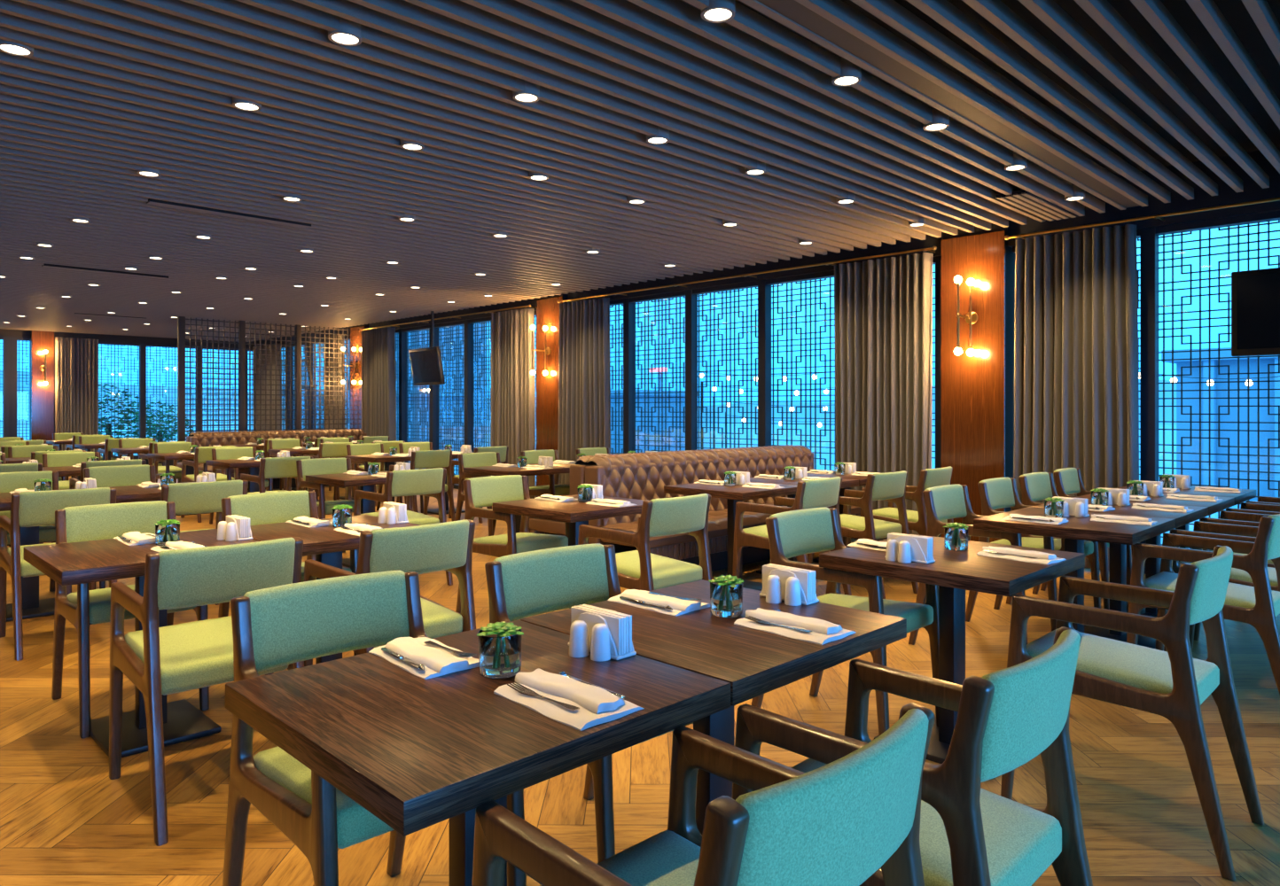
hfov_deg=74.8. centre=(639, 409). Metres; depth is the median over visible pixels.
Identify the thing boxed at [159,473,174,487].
glass
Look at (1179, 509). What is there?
folded napkin
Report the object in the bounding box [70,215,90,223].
recessed light
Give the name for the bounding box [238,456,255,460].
folded napkin
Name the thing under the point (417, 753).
dining table
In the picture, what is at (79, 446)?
dining table
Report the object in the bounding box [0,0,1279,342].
ceiling
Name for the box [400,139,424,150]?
recessed light
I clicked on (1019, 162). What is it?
recessed light
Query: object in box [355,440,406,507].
armchair
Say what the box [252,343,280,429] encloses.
lattice screen
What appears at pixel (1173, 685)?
armchair
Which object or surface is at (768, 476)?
folded napkin
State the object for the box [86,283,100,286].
recessed light
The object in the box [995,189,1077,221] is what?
ceiling vent
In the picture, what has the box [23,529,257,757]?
dining table
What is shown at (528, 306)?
curtain rod
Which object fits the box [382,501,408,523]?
napkin holder
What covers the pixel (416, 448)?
napkin holder
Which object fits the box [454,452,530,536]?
armchair
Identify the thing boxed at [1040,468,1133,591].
armchair
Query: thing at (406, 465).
napkin holder
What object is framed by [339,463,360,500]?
dining table
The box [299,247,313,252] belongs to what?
recessed light
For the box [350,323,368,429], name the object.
pillar
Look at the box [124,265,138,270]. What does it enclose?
recessed light
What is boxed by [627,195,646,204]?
recessed light
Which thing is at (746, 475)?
napkin holder
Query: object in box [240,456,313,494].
armchair
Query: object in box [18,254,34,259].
recessed light
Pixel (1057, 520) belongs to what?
folded napkin
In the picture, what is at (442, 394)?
building
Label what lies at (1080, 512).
shaker
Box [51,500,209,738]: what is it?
armchair
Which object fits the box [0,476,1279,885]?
floor
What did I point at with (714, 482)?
folded napkin
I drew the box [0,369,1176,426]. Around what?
ridge
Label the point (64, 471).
dining table
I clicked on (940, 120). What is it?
recessed light
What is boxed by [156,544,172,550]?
fork
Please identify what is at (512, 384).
curtain
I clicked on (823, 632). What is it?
folded napkin
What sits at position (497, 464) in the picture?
folded napkin
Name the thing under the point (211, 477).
napkin holder
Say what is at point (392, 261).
recessed light
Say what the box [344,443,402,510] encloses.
armchair
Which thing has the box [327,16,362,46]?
recessed light
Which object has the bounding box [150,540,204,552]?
folded napkin
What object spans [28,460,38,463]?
folded napkin
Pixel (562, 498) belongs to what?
folded napkin
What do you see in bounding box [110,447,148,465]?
dining table
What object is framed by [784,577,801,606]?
shaker
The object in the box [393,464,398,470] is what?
shaker
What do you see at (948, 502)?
armchair
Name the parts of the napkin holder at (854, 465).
plate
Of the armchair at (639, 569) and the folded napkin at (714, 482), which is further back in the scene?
the folded napkin at (714, 482)
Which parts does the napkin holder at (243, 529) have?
plate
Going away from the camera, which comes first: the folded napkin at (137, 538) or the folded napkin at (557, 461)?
the folded napkin at (137, 538)
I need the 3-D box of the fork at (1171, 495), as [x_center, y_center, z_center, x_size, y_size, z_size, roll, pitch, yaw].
[3.322,0.534,5.071,0.185,0.008,0.023,0,0,44]
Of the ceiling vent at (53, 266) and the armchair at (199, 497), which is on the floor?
the armchair at (199, 497)
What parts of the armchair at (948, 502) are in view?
leg, backrest, leg, armrest, leg, leg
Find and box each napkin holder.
[83,477,96,488]
[121,456,130,460]
[202,472,216,482]
[226,515,253,540]
[280,451,289,457]
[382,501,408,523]
[396,462,410,470]
[409,446,419,451]
[461,444,472,452]
[538,456,554,466]
[567,604,636,660]
[580,483,603,499]
[734,471,750,484]
[759,563,819,605]
[791,466,807,479]
[843,462,856,474]
[884,532,935,563]
[1052,496,1089,517]
[1097,487,1130,506]
[1134,480,1163,496]
[1162,474,1191,489]
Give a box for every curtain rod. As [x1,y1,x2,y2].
[359,304,536,331]
[557,245,936,303]
[1004,197,1279,240]
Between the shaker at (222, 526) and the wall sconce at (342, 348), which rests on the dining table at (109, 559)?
the shaker at (222, 526)
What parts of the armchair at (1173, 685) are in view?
leg, leg, armrest, rail, seat, armrest, leg, backrest, leg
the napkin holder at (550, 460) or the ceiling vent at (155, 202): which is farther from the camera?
the napkin holder at (550, 460)
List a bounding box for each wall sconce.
[39,350,47,385]
[341,347,358,383]
[530,325,550,375]
[953,276,977,356]
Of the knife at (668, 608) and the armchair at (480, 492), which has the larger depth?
the armchair at (480, 492)
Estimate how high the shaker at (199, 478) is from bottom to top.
0.076 m
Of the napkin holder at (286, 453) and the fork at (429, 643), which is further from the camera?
the napkin holder at (286, 453)
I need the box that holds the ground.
[0,422,1257,559]
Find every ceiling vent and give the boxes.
[41,263,168,279]
[74,312,146,319]
[146,198,311,228]
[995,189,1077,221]
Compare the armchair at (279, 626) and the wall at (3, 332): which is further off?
the wall at (3, 332)
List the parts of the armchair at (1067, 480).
leg, backrest, leg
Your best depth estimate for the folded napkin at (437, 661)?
1.80 m
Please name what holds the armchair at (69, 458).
on the floor
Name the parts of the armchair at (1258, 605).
leg, leg, armrest, rail, seat, armrest, leg, leg, backrest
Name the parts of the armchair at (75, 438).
leg, backrest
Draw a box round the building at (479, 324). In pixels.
[348,321,485,442]
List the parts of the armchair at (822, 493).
leg, seat, rail, armrest, leg, armrest, leg, backrest, leg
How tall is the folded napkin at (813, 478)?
0.024 m
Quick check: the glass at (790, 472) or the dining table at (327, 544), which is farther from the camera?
the glass at (790, 472)
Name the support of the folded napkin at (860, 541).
on the dining table at (955, 573)
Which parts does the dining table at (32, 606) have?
plate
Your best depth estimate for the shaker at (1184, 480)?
5.75 m
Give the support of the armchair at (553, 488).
on the floor
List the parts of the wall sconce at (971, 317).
bulb, bulb, arm, bulb, bulb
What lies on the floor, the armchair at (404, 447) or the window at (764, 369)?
the armchair at (404, 447)
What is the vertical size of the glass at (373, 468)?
0.102 m
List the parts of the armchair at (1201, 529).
leg, leg, armrest, seat, armrest, rail, leg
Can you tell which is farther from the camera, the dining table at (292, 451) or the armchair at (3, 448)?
the dining table at (292, 451)
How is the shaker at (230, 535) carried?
on the dining table at (109, 559)
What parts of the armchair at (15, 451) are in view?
leg, backrest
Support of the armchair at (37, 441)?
on the floor
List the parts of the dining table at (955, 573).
plate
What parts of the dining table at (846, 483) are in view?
plate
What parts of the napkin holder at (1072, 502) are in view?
plate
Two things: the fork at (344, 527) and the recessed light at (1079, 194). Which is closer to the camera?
the fork at (344, 527)
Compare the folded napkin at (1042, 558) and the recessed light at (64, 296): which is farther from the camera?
the recessed light at (64, 296)
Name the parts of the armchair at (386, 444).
leg, leg, backrest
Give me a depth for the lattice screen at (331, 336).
15.97 m
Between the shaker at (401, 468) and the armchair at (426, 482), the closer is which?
the armchair at (426, 482)
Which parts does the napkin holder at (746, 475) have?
plate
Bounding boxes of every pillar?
[29,330,54,444]
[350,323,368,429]
[536,293,567,497]
[941,223,1015,542]
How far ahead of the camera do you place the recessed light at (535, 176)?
5.47 m
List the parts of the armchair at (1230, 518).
leg, leg, armrest, seat, armrest, rail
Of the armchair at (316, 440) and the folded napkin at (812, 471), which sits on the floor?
the armchair at (316, 440)
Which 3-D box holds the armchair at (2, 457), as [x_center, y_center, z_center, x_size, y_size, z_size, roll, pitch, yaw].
[-6.026,0.855,7.616,0.465,0.850,0.627,0,0,-45]
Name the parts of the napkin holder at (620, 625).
plate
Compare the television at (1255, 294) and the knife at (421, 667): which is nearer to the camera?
the knife at (421, 667)
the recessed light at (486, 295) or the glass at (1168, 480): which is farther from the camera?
the recessed light at (486, 295)
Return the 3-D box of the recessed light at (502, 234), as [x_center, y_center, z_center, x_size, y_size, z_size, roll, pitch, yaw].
[-1.222,-1.554,7.329,0.132,0.085,0.132,0,0,-45]
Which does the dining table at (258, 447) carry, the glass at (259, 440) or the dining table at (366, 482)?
the glass at (259, 440)
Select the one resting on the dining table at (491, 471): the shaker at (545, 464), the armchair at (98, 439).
the shaker at (545, 464)
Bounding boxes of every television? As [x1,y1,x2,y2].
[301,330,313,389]
[408,311,444,385]
[1231,267,1279,356]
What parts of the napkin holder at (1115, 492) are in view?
plate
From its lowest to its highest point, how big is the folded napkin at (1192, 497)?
0.024 m
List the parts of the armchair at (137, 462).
leg, armrest, leg, backrest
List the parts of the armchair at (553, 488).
rail, backrest, seat, leg, leg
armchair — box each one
[0,437,23,441]
[0,441,29,451]
[0,444,43,458]
[0,454,10,547]
[0,462,43,544]
[0,471,71,596]
[0,487,117,661]
[7,439,46,444]
[7,444,65,481]
[31,450,85,490]
[42,452,99,467]
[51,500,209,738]
[52,432,90,452]
[65,434,102,480]
[69,459,146,503]
[78,435,117,460]
[83,464,156,589]
[97,437,140,460]
[108,537,304,846]
[118,438,164,466]
[138,441,187,483]
[154,442,207,483]
[160,480,248,605]
[180,445,238,522]
[209,446,273,524]
[218,491,359,675]
[222,570,526,885]
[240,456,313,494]
[256,438,296,491]
[266,438,318,499]
[296,457,375,553]
[303,442,356,501]
[304,519,476,666]
[313,437,345,492]
[318,437,363,499]
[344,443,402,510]
[353,468,452,585]
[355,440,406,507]
[360,436,390,464]
[389,449,455,521]
[396,442,452,513]
[448,445,508,523]
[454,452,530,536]
[455,475,569,613]
[472,702,934,885]
[484,543,693,864]
[520,449,569,496]
[575,447,609,458]
[577,493,712,591]
[731,626,1092,885]
[732,476,851,595]
[751,507,938,736]
[807,470,918,599]
[859,466,953,539]
[908,484,1057,645]
[965,477,1100,622]
[1000,546,1264,881]
[1006,472,1131,609]
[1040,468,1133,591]
[1126,514,1279,695]
[1163,521,1278,652]
[1193,510,1274,641]
[1225,502,1279,515]
[1245,496,1279,505]
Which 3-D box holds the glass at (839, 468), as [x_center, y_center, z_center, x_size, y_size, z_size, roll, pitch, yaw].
[1.681,0.499,7.042,0.095,0.102,0.091,0,0,-18]
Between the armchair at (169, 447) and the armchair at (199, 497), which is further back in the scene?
the armchair at (169, 447)
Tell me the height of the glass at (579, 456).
0.102 m
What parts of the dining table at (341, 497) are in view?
plate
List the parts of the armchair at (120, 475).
leg, leg, backrest, leg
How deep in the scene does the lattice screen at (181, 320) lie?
14.56 m
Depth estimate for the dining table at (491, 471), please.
7.66 m
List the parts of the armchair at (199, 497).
leg, seat, backrest, leg, leg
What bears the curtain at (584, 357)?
hanging from the curtain rod at (934, 247)
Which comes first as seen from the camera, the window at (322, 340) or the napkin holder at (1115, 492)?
the napkin holder at (1115, 492)
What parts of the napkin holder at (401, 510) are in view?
plate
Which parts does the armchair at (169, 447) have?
leg, leg, backrest, seat, leg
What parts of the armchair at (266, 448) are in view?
leg, backrest, leg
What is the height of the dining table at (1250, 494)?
0.730 m
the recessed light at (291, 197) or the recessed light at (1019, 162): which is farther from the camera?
the recessed light at (291, 197)
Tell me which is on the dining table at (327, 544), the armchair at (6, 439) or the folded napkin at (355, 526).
the folded napkin at (355, 526)
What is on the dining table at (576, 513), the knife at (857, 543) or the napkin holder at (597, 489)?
the napkin holder at (597, 489)
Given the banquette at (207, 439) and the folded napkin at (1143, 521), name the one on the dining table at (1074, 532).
the folded napkin at (1143, 521)
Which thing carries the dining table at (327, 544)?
on the floor
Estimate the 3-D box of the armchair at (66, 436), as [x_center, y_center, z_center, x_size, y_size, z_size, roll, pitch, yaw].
[-10.111,0.855,14.887,0.627,0.850,0.465,0,0,44]
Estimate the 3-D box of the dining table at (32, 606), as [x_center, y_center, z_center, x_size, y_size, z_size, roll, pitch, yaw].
[-3.861,0.915,5.292,0.724,0.730,0.710,0,0,-45]
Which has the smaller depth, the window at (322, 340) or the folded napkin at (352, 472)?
the folded napkin at (352, 472)
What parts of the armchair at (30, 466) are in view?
seat, backrest, leg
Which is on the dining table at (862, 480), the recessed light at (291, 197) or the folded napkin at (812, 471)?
the folded napkin at (812, 471)
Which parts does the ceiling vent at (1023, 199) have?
blade, blade, blade, blade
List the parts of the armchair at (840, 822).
leg, armrest, seat, leg, leg, armrest, backrest, leg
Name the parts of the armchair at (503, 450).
leg, leg, backrest, leg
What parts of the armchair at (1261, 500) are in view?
leg, leg, armrest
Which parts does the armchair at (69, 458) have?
leg, leg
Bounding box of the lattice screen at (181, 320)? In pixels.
[177,316,348,483]
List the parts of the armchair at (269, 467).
leg, armrest, leg, seat, backrest, leg, leg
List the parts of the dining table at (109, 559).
plate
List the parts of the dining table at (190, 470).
plate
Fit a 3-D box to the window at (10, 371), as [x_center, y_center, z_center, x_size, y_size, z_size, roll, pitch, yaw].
[-12.662,-0.050,15.630,2.085,2.660,0.143,0,0,-45]
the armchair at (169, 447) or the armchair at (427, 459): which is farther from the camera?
the armchair at (169, 447)
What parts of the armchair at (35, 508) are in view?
leg, rail, armrest, leg, seat, backrest, leg, leg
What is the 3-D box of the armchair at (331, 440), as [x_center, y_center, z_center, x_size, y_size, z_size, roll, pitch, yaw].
[-4.324,0.855,12.180,0.627,0.850,0.465,0,0,44]
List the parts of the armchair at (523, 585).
leg, backrest, leg, leg, seat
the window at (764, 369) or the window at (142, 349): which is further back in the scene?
the window at (142, 349)
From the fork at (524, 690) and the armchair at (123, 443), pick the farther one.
the armchair at (123, 443)
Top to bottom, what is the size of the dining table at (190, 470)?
0.730 m
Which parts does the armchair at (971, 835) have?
leg, armrest, leg, rail, armrest, seat, leg, backrest, leg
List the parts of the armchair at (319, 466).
leg, armrest, leg, backrest, seat, leg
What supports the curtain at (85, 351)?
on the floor
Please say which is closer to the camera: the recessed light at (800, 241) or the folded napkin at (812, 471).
the folded napkin at (812, 471)
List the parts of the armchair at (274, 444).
leg, leg, backrest, leg, leg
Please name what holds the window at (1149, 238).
in the wall at (1252, 191)
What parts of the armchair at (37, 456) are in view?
leg, backrest, seat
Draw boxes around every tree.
[98,383,154,456]
[126,401,195,442]
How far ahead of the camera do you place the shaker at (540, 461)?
8.03 m
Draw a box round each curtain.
[54,336,72,451]
[71,337,98,452]
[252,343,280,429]
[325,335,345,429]
[361,327,396,465]
[490,308,535,499]
[557,297,610,496]
[834,252,932,541]
[1013,224,1139,571]
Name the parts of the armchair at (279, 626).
leg, rail, leg, seat, backrest, leg, leg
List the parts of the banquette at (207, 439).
seat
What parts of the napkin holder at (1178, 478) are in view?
plate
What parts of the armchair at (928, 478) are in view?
leg, rail, leg, seat, armrest, leg, backrest, leg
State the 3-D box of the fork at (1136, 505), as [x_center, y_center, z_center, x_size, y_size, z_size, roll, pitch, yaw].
[2.812,0.534,4.562,0.185,0.008,0.023,0,0,43]
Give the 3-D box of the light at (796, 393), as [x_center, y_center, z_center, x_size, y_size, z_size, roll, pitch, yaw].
[2.300,0.655,12.297,3.134,2.250,0.070,0,0,30]
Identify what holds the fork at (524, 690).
on the folded napkin at (597, 706)
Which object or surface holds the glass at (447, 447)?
on the dining table at (454, 456)
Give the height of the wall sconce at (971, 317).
0.674 m
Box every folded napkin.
[9,488,34,494]
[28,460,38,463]
[72,463,80,468]
[113,531,155,546]
[136,481,160,488]
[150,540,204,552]
[176,451,190,453]
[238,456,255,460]
[285,516,332,527]
[293,446,305,449]
[307,447,319,450]
[333,522,382,536]
[343,470,367,475]
[368,637,479,679]
[370,472,386,477]
[371,452,390,455]
[391,453,411,456]
[452,451,467,454]
[491,463,517,467]
[493,668,644,731]
[522,465,553,469]
[534,494,577,502]
[553,460,575,463]
[585,499,636,507]
[607,589,710,616]
[694,479,724,485]
[733,608,855,645]
[741,483,785,489]
[754,474,784,479]
[801,476,828,481]
[807,469,835,474]
[847,538,887,552]
[851,471,878,476]
[976,546,1066,565]
[1002,514,1068,524]
[1087,504,1115,511]
[1090,514,1157,525]
[1129,495,1150,501]
[1131,503,1194,513]
[1162,488,1179,492]
[1165,493,1223,502]
[1194,486,1246,493]
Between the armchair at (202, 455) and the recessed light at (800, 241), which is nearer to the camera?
the recessed light at (800, 241)
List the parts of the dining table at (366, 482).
plate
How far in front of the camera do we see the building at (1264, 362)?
16.62 m
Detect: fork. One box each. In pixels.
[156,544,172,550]
[339,525,362,531]
[423,640,477,657]
[507,681,579,711]
[648,592,702,600]
[744,616,811,633]
[984,549,1037,558]
[1095,516,1139,522]
[1136,505,1176,509]
[1170,495,1205,499]
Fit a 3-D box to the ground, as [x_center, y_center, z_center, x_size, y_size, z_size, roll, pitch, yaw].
[7.266,1.830,63.618,220.000,0.100,240.000,0,0,-45]
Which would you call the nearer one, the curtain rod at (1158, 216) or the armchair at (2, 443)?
the curtain rod at (1158, 216)
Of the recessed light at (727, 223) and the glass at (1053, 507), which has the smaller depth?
the glass at (1053, 507)
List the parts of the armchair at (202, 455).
leg, armrest, rail, leg, seat, backrest, leg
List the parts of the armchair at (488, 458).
leg, armrest, backrest, leg, leg, leg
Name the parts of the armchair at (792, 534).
leg, backrest, armrest, leg, leg, seat, leg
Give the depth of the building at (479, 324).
44.14 m
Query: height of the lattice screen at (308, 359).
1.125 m
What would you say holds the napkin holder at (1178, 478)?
on the dining table at (1250, 494)
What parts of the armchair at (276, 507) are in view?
leg, backrest, leg, seat, leg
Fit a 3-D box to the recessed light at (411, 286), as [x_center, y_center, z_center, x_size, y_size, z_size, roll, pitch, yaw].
[-2.804,-1.554,10.453,0.132,0.085,0.132,0,0,-45]
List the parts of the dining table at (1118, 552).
plate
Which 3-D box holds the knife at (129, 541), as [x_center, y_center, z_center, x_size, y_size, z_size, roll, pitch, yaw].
[-2.125,0.537,3.459,0.016,0.015,0.204,0,0,-43]
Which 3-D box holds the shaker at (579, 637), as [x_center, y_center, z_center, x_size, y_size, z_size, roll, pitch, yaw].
[-0.136,0.512,1.874,0.047,0.076,0.047,0,0,-45]
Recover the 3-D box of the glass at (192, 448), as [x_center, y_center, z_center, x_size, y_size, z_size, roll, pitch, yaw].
[-5.505,0.499,10.341,0.095,0.102,0.091,0,0,17]
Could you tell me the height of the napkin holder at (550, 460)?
0.091 m
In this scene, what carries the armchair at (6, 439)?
on the floor
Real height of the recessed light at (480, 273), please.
0.085 m
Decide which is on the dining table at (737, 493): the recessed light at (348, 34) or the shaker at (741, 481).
the shaker at (741, 481)
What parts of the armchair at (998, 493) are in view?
leg, backrest, leg, seat, leg, leg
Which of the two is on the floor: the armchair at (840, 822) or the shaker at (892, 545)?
the armchair at (840, 822)
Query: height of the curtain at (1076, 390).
2.665 m
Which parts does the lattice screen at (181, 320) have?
post, lattice panel, post, lattice panel, post, lattice panel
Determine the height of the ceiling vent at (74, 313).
0.030 m
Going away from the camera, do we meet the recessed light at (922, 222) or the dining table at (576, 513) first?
the dining table at (576, 513)
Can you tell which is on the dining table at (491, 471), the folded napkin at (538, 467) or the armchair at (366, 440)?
the folded napkin at (538, 467)
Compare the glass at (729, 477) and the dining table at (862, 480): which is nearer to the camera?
the glass at (729, 477)
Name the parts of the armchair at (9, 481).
backrest, seat, leg, leg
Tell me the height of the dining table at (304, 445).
0.730 m
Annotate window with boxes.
[0,336,30,439]
[54,339,253,466]
[281,335,350,430]
[395,311,536,498]
[609,256,941,537]
[1012,210,1279,574]
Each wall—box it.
[0,328,254,348]
[256,146,1279,345]
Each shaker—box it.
[75,481,81,489]
[79,481,87,489]
[195,475,202,483]
[201,475,207,482]
[216,521,226,540]
[225,522,236,541]
[377,507,387,523]
[386,507,396,524]
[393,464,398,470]
[398,465,404,470]
[538,458,542,466]
[542,458,547,466]
[568,620,589,657]
[590,624,610,662]
[738,474,744,485]
[765,575,781,603]
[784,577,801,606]
[796,469,803,479]
[846,465,851,474]
[885,538,897,561]
[897,540,911,563]
[1063,501,1069,516]
[1074,502,1084,517]
[1108,491,1112,505]
[1117,492,1126,506]
[1143,483,1147,496]
[1152,484,1161,497]
[1180,477,1188,489]
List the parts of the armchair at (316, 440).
leg, backrest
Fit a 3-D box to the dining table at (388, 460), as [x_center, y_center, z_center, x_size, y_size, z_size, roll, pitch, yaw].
[-2.949,0.915,9.864,0.724,0.730,0.710,0,0,-45]
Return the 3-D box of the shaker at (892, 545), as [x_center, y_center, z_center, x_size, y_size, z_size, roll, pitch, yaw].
[0.918,0.512,3.048,0.047,0.076,0.047,0,0,-45]
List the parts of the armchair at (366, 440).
backrest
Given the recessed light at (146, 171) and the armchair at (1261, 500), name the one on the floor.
the armchair at (1261, 500)
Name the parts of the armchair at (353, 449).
leg, armrest, leg, backrest, leg, leg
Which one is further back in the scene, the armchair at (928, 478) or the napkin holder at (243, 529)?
the armchair at (928, 478)
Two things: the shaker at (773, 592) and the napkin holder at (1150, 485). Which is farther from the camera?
the napkin holder at (1150, 485)
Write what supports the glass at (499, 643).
on the dining table at (417, 753)
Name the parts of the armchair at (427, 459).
leg, leg, leg, backrest, leg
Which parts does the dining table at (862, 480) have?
plate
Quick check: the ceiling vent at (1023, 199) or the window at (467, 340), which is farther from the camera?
the window at (467, 340)
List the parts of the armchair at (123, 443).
leg, backrest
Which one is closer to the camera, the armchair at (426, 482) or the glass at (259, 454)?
the armchair at (426, 482)
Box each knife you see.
[117,535,132,543]
[290,519,310,525]
[381,647,425,671]
[558,671,624,699]
[619,596,672,610]
[857,543,886,548]
[1011,516,1054,522]
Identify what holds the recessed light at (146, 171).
in the ceiling
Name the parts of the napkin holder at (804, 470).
plate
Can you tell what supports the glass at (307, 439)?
on the dining table at (304, 445)
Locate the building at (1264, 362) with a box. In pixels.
[1161,347,1279,500]
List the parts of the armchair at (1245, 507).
leg, leg, armrest, armrest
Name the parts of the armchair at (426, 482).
leg, armrest, leg, seat, leg, backrest, leg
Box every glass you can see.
[34,478,52,491]
[86,456,98,461]
[154,519,180,546]
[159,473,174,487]
[189,444,198,452]
[255,450,264,460]
[257,437,263,444]
[304,437,310,443]
[305,441,312,449]
[330,504,351,528]
[367,462,379,475]
[389,446,397,455]
[444,444,452,450]
[476,621,523,679]
[517,456,526,468]
[576,453,585,460]
[577,483,593,502]
[708,575,743,617]
[724,471,737,485]
[783,466,796,480]
[834,462,845,475]
[942,522,968,550]
[1044,497,1064,517]
[1090,488,1108,506]
[1126,480,1143,496]
[1159,474,1175,488]
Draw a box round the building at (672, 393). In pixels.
[610,390,698,454]
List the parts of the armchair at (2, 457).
leg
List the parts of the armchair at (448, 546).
leg, armrest, leg, seat, backrest, rail, leg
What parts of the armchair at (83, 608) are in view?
leg, rail, leg, backrest, seat, leg, leg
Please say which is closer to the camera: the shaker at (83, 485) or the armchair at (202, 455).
the shaker at (83, 485)
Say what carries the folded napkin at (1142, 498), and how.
on the dining table at (1152, 565)
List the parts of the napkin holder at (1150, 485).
plate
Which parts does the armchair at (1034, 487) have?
leg, backrest, leg, leg, leg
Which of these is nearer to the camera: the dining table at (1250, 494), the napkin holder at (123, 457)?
the dining table at (1250, 494)
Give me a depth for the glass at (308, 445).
11.44 m
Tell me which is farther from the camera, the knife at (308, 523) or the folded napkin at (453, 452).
the folded napkin at (453, 452)
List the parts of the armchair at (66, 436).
backrest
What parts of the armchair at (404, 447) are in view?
leg, backrest, leg, leg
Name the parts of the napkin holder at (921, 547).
plate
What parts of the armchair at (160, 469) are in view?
armrest, leg, backrest, seat, leg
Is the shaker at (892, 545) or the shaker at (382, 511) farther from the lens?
the shaker at (382, 511)
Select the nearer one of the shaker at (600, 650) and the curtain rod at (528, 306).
the shaker at (600, 650)
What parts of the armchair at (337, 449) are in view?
leg, leg, backrest, leg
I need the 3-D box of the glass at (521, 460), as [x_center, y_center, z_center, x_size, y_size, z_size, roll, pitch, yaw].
[-1.109,0.499,7.906,0.095,0.102,0.091,0,0,-22]
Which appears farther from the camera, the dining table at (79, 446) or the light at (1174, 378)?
the dining table at (79, 446)
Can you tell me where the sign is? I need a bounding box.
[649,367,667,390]
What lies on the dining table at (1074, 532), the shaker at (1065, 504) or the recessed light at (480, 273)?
the shaker at (1065, 504)
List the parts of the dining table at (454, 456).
plate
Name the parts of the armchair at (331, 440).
backrest, leg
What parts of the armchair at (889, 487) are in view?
leg, armrest, rail, leg, leg, seat, armrest, backrest, leg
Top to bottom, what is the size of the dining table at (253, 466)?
0.730 m
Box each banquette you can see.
[177,429,366,490]
[529,444,860,571]
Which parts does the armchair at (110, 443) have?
leg, backrest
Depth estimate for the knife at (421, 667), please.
1.79 m
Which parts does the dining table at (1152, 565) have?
plate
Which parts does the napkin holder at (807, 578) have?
plate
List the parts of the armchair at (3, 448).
leg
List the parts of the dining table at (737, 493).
plate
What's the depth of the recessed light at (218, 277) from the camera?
9.67 m
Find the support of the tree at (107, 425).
on the ground
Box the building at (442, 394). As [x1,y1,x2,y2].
[284,389,463,461]
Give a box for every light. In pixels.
[0,39,33,56]
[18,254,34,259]
[36,241,53,247]
[60,295,71,297]
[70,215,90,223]
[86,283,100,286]
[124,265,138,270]
[136,165,160,177]
[148,255,163,259]
[195,233,211,239]
[214,275,227,279]
[232,97,261,111]
[243,265,257,270]
[281,192,301,202]
[292,283,304,287]
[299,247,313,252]
[325,275,337,279]
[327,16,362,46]
[385,258,398,264]
[398,213,415,221]
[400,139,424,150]
[409,285,421,288]
[474,271,486,275]
[483,293,493,296]
[492,230,507,237]
[512,80,539,102]
[529,171,548,180]
[550,281,561,285]
[585,247,599,253]
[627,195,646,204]
[646,126,669,144]
[663,261,676,266]
[699,372,818,381]
[700,381,834,450]
[701,0,734,23]
[712,397,829,449]
[722,219,738,226]
[725,412,821,448]
[744,160,765,175]
[798,238,812,244]
[831,57,861,86]
[836,191,855,203]
[908,216,925,226]
[923,108,949,131]
[1004,151,1026,171]
[1064,185,1084,201]
[1138,371,1279,386]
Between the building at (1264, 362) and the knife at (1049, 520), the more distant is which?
the building at (1264, 362)
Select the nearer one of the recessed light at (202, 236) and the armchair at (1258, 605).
the armchair at (1258, 605)
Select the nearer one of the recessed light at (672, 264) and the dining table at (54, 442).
the recessed light at (672, 264)
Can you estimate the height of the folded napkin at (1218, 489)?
0.024 m
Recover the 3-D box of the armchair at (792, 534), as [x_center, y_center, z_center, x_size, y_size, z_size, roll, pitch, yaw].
[0.830,0.855,3.378,0.465,0.850,0.627,0,0,-44]
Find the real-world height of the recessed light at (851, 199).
0.085 m
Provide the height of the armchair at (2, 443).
0.850 m
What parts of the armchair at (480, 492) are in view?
leg, armrest, rail, backrest, leg, seat, leg, leg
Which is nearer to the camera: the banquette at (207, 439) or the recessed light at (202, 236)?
the recessed light at (202, 236)
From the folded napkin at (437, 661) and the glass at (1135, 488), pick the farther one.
the glass at (1135, 488)
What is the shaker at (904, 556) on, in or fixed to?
on the dining table at (955, 573)
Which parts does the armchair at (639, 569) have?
leg, armrest, rail, leg, leg, seat, backrest, leg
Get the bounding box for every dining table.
[0,489,68,622]
[5,457,31,463]
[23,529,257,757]
[42,466,80,480]
[46,440,78,479]
[74,444,111,460]
[109,482,195,503]
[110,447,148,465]
[147,452,209,515]
[206,459,260,492]
[223,444,266,492]
[225,620,730,885]
[249,515,421,663]
[268,448,319,501]
[291,443,314,491]
[305,470,387,567]
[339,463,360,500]
[346,454,411,502]
[405,452,465,515]
[463,464,569,532]
[492,494,643,608]
[520,579,906,835]
[529,460,576,467]
[663,480,796,591]
[749,475,858,574]
[807,470,866,562]
[819,534,1084,764]
[973,507,1175,632]
[1029,498,1208,648]
[1073,493,1234,617]
[1117,485,1256,561]
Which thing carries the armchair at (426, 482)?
on the floor
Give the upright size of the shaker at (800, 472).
0.076 m
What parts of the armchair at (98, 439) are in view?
leg, backrest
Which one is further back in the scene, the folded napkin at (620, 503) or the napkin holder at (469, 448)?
the napkin holder at (469, 448)
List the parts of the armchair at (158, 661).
leg, armrest, rail, leg, seat, backrest, leg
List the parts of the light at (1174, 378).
bulb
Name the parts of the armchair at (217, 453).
leg, leg, backrest, seat, leg, leg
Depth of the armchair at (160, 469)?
11.00 m
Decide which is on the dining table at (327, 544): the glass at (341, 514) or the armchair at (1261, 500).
the glass at (341, 514)

